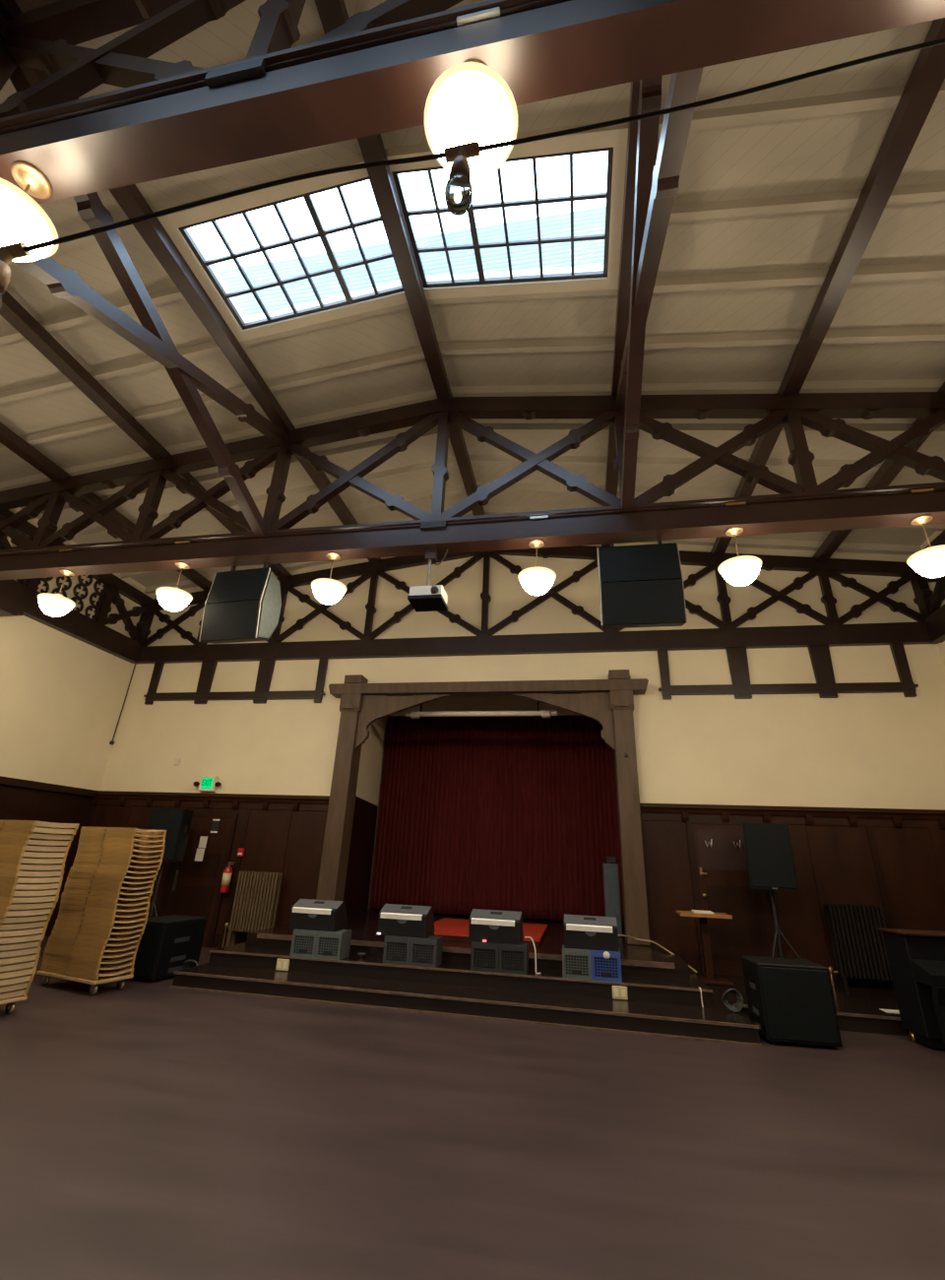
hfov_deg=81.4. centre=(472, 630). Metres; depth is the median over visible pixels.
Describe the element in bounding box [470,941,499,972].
crate
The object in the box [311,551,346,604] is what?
pendant lamp
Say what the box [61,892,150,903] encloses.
folding chair
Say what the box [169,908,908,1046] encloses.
stage
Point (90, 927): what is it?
folding chair
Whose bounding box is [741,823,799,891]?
loudspeaker
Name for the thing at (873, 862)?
wainscoting
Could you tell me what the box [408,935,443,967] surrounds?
crate
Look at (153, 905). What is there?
speaker stand
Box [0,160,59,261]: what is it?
pendant lamp
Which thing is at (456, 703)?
wall
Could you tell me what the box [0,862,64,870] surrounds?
folding chair
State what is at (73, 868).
folding chair
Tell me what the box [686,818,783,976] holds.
door
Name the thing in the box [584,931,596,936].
handle
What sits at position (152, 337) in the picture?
brace
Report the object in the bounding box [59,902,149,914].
folding chair
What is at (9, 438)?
purlin
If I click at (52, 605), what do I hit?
pendant lamp
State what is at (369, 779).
wall
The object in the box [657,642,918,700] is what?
trim
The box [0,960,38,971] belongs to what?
folding chair
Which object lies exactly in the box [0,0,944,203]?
roof truss
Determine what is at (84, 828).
folding chair
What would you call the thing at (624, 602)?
grille
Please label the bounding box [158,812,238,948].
door
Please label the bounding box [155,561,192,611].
pendant lamp
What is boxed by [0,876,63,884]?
folding chair
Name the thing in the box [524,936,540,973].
cable
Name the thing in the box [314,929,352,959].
crate
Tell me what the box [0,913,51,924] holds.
folding chair
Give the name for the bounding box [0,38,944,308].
string lights
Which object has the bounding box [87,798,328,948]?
wall paneling
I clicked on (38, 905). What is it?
folding chair
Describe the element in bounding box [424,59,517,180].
pendant lamp
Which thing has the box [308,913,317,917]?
handle
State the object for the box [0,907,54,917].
folding chair
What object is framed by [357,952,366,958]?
bowl
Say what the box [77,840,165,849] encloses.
folding chair
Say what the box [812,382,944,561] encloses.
purlin
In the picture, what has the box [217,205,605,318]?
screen
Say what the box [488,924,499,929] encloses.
handle
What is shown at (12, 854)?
folding chair
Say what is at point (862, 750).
wall
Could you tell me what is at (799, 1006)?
grille
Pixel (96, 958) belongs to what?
folding chair
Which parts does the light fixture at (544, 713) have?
knob, knob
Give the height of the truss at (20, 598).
1.740 m
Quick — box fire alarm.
[237,847,245,856]
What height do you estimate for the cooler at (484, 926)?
0.350 m
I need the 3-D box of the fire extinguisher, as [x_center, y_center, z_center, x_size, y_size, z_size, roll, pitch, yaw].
[-4.393,4.431,9.849,0.175,0.500,0.179,-17,-29,38]
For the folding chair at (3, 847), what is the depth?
5.79 m
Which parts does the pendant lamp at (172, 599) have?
lamp shade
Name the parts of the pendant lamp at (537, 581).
lamp shade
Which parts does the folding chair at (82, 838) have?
leg rail, rail, rail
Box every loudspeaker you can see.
[147,808,193,861]
[198,562,282,643]
[596,539,687,628]
[602,855,622,937]
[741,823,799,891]
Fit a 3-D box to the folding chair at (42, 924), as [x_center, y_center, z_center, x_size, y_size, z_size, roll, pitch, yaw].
[-5.029,3.062,5.763,1.020,0.060,0.476,-7,-24,22]
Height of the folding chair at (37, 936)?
0.060 m
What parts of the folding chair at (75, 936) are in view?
leg rail, rail, rail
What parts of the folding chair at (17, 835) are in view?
rail, rail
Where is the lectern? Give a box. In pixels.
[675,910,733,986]
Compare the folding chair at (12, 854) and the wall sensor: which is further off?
the wall sensor
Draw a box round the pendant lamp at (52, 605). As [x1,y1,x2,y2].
[37,569,75,616]
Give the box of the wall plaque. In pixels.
[210,819,220,832]
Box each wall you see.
[0,507,155,790]
[99,542,944,809]
[355,715,387,909]
[910,530,944,667]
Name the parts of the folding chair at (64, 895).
leg rail, rail, rail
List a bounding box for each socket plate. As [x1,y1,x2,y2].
[275,958,289,970]
[612,985,628,1000]
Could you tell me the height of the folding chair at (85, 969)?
0.060 m
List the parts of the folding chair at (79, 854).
leg rail, rail, rail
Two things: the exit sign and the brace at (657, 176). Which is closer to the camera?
the brace at (657, 176)
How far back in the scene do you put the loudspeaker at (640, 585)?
6.38 m
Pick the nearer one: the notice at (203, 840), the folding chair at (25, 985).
the folding chair at (25, 985)
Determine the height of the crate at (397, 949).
0.312 m
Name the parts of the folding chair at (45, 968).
leg rail, rail, rail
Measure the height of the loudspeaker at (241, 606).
1.210 m
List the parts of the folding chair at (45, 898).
rail, rail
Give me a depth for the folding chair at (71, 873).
6.88 m
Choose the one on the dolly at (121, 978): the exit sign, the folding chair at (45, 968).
the folding chair at (45, 968)
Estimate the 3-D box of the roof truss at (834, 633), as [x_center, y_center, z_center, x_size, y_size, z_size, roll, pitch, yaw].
[0.266,-0.699,11.218,15.776,2.540,0.120,-2,-23,10]
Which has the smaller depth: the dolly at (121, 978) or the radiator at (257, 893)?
the dolly at (121, 978)
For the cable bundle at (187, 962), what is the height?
0.224 m
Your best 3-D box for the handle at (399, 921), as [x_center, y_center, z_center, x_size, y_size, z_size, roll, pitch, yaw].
[-0.910,3.752,7.078,0.140,0.057,0.023,-2,-23,10]
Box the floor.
[0,936,944,1279]
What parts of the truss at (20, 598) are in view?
post, pierced panel, post, post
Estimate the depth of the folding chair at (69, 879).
6.86 m
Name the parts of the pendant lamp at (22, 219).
lamp shade, stem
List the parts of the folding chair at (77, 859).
leg rail, rail, rail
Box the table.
[433,917,547,946]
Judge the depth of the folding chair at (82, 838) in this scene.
7.03 m
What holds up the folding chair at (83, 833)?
on the folding chair at (82, 838)
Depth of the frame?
9.83 m
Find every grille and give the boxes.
[132,923,163,977]
[199,599,259,641]
[205,567,269,604]
[599,542,681,582]
[601,578,685,625]
[604,867,620,934]
[760,966,840,1043]
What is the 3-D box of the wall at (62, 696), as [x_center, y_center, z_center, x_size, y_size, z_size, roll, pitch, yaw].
[-9.100,-1.267,4.262,0.200,8.100,16.900,-2,-23,10]
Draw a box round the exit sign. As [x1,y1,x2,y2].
[192,775,221,791]
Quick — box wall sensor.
[173,758,180,765]
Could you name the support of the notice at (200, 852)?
attached to the door at (192, 887)
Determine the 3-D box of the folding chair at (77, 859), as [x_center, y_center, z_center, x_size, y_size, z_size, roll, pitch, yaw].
[-4.568,2.968,7.070,1.020,0.060,0.476,-7,-24,22]
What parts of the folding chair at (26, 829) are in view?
rail, rail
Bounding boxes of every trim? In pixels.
[0,775,97,937]
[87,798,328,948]
[92,790,329,811]
[143,657,328,704]
[343,795,378,918]
[640,802,944,829]
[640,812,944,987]
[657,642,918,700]
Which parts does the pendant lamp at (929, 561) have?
stem, lamp shade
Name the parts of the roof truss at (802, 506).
post, post, post, post, post, post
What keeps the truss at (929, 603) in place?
attached to the wall at (941, 646)
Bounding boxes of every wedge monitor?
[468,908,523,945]
[564,914,618,952]
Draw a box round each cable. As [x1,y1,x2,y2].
[109,663,135,744]
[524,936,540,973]
[618,934,697,972]
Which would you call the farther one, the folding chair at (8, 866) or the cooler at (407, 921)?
the cooler at (407, 921)
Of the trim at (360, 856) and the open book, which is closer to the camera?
the open book
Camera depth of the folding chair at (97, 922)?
6.67 m
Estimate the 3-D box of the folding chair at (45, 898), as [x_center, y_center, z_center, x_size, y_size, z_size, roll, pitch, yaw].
[-4.974,2.833,5.840,1.020,0.060,0.476,-7,-24,22]
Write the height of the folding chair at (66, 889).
0.060 m
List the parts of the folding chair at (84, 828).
leg rail, rail, rail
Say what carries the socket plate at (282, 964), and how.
on the stage
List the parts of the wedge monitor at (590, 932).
panel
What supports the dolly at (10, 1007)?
on the floor
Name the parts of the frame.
post, post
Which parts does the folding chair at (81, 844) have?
leg rail, rail, rail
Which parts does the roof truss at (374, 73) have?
post, post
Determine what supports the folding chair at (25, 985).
on the folding chair at (23, 992)
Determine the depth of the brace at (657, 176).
4.38 m
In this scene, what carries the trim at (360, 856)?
attached to the wall at (369, 779)
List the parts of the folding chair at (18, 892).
rail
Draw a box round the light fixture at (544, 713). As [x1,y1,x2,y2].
[405,701,556,718]
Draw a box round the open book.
[691,909,713,913]
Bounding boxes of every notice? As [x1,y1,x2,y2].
[194,848,204,861]
[198,835,207,847]
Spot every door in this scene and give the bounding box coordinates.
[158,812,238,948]
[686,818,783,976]
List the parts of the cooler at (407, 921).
panel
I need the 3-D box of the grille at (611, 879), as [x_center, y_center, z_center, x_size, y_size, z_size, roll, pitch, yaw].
[2.376,4.579,9.321,0.200,1.020,0.009,-2,-23,10]
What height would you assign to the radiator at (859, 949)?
1.035 m
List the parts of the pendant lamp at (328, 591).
lamp shade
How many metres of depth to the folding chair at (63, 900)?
6.76 m
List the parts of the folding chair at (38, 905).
rail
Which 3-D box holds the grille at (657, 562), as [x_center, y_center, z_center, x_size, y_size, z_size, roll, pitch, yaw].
[1.979,-0.801,6.527,0.895,0.509,0.085,-2,-23,10]
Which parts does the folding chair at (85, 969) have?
leg rail, rail, rail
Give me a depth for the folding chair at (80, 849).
6.98 m
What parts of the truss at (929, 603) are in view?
post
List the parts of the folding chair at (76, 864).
leg rail, rail, rail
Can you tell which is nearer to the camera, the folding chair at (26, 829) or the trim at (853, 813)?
the folding chair at (26, 829)
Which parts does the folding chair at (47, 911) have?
rail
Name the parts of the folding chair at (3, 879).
rail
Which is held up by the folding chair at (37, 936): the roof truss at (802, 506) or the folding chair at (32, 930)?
the folding chair at (32, 930)
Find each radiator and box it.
[221,870,282,947]
[823,902,895,989]
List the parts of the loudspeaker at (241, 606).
panel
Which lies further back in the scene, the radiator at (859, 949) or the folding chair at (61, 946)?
the radiator at (859, 949)
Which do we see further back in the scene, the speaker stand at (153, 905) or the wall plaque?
the wall plaque
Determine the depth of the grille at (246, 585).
7.42 m
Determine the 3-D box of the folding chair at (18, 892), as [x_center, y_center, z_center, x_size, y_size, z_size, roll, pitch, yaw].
[-4.982,2.778,5.866,1.020,0.060,0.476,-7,-24,22]
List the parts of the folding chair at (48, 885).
rail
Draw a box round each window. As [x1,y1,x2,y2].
[157,153,407,342]
[386,120,628,299]
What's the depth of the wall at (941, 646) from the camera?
9.32 m
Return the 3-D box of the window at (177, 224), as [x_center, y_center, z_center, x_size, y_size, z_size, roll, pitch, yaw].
[-2.024,-4.261,6.269,2.290,0.538,1.500,-2,-23,10]
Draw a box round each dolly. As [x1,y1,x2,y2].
[0,995,27,1014]
[36,969,133,994]
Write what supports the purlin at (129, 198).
attached to the roof truss at (374, 73)
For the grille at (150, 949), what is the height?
0.590 m
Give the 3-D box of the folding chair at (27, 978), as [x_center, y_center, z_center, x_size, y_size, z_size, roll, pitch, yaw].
[-5.023,3.507,5.569,1.020,0.060,0.476,-7,-24,22]
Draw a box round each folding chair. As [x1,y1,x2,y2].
[0,820,79,829]
[0,826,76,834]
[0,832,74,840]
[0,837,71,846]
[0,843,69,852]
[0,849,67,858]
[0,856,65,864]
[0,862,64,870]
[0,869,63,877]
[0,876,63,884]
[0,882,62,891]
[0,889,60,896]
[0,895,59,903]
[0,901,56,910]
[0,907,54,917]
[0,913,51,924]
[0,920,48,930]
[0,926,46,937]
[0,933,44,944]
[0,940,41,950]
[0,947,41,958]
[0,954,39,964]
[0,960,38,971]
[0,967,36,978]
[0,974,34,985]
[0,981,31,992]
[0,988,28,999]
[40,963,133,980]
[41,958,134,974]
[42,952,135,967]
[43,947,136,961]
[46,941,138,956]
[48,936,139,950]
[50,930,142,944]
[52,925,144,938]
[54,919,145,932]
[57,913,147,926]
[58,908,148,920]
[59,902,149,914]
[60,897,150,908]
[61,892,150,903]
[64,882,153,892]
[64,887,152,897]
[65,876,154,886]
[67,871,156,881]
[69,866,158,875]
[72,861,160,870]
[73,856,162,865]
[75,851,163,859]
[76,846,164,854]
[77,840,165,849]
[78,835,165,844]
[79,831,165,839]
[80,826,166,834]
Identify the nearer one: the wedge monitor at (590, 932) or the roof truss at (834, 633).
the wedge monitor at (590, 932)
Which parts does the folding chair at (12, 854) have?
rail, rail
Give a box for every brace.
[9,64,290,536]
[615,66,703,511]
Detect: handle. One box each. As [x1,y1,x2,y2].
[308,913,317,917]
[396,918,406,923]
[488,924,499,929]
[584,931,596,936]
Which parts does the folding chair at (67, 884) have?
leg rail, rail, rail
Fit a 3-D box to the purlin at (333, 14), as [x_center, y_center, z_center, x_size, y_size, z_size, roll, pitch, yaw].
[-1.148,-5.020,4.277,0.190,0.156,16.480,-2,-23,10]
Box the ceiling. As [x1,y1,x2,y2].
[0,0,944,593]
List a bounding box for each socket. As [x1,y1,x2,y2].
[0,242,30,308]
[444,140,480,215]
[614,988,618,996]
[621,989,626,997]
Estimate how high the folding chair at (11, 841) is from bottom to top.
0.060 m
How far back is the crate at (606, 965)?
6.51 m
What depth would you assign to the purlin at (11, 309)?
7.28 m
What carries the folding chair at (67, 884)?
on the folding chair at (66, 889)
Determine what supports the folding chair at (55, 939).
on the folding chair at (61, 946)
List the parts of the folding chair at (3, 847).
rail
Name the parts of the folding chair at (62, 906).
leg rail, rail, rail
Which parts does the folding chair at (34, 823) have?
rail, rail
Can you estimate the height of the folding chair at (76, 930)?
0.060 m
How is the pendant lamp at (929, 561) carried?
hanging from the roof truss at (802, 506)
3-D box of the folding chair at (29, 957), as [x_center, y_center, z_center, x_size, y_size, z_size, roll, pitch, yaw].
[-5.025,3.339,5.640,1.020,0.060,0.476,-7,-24,22]
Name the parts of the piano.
lid, leg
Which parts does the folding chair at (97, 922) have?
leg rail, rail, rail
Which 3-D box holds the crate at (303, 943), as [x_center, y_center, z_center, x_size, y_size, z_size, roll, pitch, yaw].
[-2.181,4.167,7.338,0.341,0.312,0.339,-2,-23,10]
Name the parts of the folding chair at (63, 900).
leg rail, rail, rail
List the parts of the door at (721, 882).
lock plate, glass panel, panel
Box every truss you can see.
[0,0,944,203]
[0,391,944,579]
[0,509,155,663]
[135,545,938,664]
[907,529,944,642]
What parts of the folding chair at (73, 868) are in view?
leg rail, rail, rail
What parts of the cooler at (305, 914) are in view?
panel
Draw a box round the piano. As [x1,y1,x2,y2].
[877,927,944,1048]
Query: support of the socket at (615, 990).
attached to the socket plate at (618, 992)
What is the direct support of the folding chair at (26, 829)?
on the folding chair at (17, 835)
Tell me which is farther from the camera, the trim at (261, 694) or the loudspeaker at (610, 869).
the trim at (261, 694)
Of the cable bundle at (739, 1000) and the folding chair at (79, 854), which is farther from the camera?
the folding chair at (79, 854)
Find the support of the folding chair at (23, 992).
on the dolly at (10, 1007)
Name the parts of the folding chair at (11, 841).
rail, rail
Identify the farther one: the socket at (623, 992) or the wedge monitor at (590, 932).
the wedge monitor at (590, 932)
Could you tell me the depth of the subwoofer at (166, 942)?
7.16 m
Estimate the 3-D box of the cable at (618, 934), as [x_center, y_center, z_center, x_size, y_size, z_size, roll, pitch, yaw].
[2.235,4.382,7.579,1.176,0.435,1.092,9,-23,-15]
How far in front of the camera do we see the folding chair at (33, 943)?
5.55 m
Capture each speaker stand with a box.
[149,861,164,917]
[769,890,801,959]
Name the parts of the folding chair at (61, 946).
leg rail, rail, rail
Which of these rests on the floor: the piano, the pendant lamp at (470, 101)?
the piano
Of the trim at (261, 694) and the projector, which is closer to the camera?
the projector
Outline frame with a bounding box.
[316,669,650,946]
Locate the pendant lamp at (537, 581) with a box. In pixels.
[517,538,556,595]
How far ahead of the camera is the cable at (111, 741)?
11.74 m
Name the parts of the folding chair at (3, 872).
rail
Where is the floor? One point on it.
(156, 1130)
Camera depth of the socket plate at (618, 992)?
6.34 m
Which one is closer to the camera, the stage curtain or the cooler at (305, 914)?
the cooler at (305, 914)
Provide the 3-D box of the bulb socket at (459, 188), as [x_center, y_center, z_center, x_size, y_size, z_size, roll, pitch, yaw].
[-0.022,-0.807,0.976,0.066,0.182,0.049,-2,-23,10]
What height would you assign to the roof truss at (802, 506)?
2.510 m
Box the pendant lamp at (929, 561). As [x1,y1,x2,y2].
[906,514,944,577]
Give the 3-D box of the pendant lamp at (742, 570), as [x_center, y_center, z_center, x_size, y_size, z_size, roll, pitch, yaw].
[3.075,-0.845,6.354,0.464,0.705,0.464,-2,-23,10]
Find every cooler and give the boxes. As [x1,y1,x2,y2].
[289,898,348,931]
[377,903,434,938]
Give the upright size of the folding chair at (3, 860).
0.060 m
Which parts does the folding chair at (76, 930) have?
leg rail, rail, rail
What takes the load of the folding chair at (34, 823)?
on the folding chair at (26, 829)
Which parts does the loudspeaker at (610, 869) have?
handle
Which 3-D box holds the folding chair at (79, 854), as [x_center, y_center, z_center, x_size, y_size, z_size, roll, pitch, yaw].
[-4.570,2.915,7.100,1.020,0.060,0.476,-7,-25,22]
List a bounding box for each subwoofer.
[131,914,206,982]
[741,955,842,1049]
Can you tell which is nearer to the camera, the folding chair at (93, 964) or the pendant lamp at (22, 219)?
the pendant lamp at (22, 219)
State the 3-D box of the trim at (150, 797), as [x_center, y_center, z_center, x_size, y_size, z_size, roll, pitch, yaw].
[-5.079,3.284,10.563,5.140,0.270,0.148,-2,-23,10]
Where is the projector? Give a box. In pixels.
[407,546,447,611]
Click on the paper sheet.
(885, 1010)
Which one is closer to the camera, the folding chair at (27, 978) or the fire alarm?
the folding chair at (27, 978)
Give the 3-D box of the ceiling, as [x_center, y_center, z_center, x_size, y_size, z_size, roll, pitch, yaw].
[-1.158,-4.728,4.166,16.080,1.229,16.900,-2,-23,10]
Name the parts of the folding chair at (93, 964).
leg rail, rail, rail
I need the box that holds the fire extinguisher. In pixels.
[219,862,235,893]
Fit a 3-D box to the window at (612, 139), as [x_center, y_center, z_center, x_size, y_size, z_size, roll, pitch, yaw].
[0.424,-4.344,5.822,2.290,0.538,1.500,-2,-23,10]
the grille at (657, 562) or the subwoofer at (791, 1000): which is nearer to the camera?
the subwoofer at (791, 1000)
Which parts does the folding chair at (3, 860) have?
rail, rail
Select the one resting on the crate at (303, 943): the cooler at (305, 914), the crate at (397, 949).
the cooler at (305, 914)
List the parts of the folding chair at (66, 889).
leg rail, rail, rail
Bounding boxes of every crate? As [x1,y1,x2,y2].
[289,929,318,958]
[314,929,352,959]
[383,935,410,965]
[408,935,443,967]
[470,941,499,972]
[498,941,528,974]
[562,944,591,980]
[590,949,622,982]
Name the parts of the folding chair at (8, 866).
rail, rail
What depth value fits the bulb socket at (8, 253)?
0.99 m
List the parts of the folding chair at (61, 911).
leg rail, rail, rail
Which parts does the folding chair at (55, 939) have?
leg rail, rail, rail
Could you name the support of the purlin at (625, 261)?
attached to the ceiling
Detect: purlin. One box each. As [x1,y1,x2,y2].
[0,0,381,564]
[0,290,291,579]
[0,422,212,592]
[315,0,485,515]
[601,80,639,547]
[710,17,944,556]
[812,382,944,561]
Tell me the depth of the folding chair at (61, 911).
6.71 m
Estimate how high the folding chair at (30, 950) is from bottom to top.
0.060 m
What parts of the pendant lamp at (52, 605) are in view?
lamp shade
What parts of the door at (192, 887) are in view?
handle, panel, panel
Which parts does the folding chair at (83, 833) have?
leg rail, rail, rail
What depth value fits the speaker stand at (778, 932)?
7.65 m
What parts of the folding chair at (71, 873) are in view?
leg rail, rail, rail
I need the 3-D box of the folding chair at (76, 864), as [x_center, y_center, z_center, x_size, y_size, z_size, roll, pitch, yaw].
[-4.577,3.026,7.054,1.020,0.060,0.476,-7,-24,22]
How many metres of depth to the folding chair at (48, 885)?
5.67 m
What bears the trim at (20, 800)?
attached to the wall at (62, 696)
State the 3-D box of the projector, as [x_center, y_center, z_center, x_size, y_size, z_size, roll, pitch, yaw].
[-0.538,-0.686,6.982,0.420,0.802,0.390,-2,-23,10]
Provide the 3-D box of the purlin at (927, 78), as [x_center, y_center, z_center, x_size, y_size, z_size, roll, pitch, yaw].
[3.283,-4.627,3.237,0.190,0.156,16.480,-2,-23,10]
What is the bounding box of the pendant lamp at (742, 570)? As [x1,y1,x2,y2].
[717,526,762,585]
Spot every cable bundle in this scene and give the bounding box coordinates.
[182,960,197,969]
[722,988,743,1012]
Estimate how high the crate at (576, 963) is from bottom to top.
0.312 m
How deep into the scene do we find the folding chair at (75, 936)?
6.62 m
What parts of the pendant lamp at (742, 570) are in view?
stem, lamp shade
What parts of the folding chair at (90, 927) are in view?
leg rail, rail, rail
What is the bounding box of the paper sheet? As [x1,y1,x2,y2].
[879,1008,899,1014]
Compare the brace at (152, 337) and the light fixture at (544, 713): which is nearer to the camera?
the brace at (152, 337)
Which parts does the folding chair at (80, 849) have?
leg rail, rail, rail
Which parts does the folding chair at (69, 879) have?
leg rail, rail, rail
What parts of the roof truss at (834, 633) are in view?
post, post, post, post, post, post, post, post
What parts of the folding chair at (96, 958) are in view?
leg rail, rail, rail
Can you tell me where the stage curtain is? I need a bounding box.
[369,714,624,924]
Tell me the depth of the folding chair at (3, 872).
5.70 m
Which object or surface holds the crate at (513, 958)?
on the stage
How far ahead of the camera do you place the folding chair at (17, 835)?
5.84 m
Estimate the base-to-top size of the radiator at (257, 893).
1.240 m
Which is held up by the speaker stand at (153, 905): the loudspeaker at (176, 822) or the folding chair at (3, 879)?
the loudspeaker at (176, 822)
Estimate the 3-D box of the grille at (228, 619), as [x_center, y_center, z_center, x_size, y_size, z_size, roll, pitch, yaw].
[-3.203,-0.122,7.249,0.820,0.509,0.085,-4,-23,14]
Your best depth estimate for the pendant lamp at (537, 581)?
6.57 m

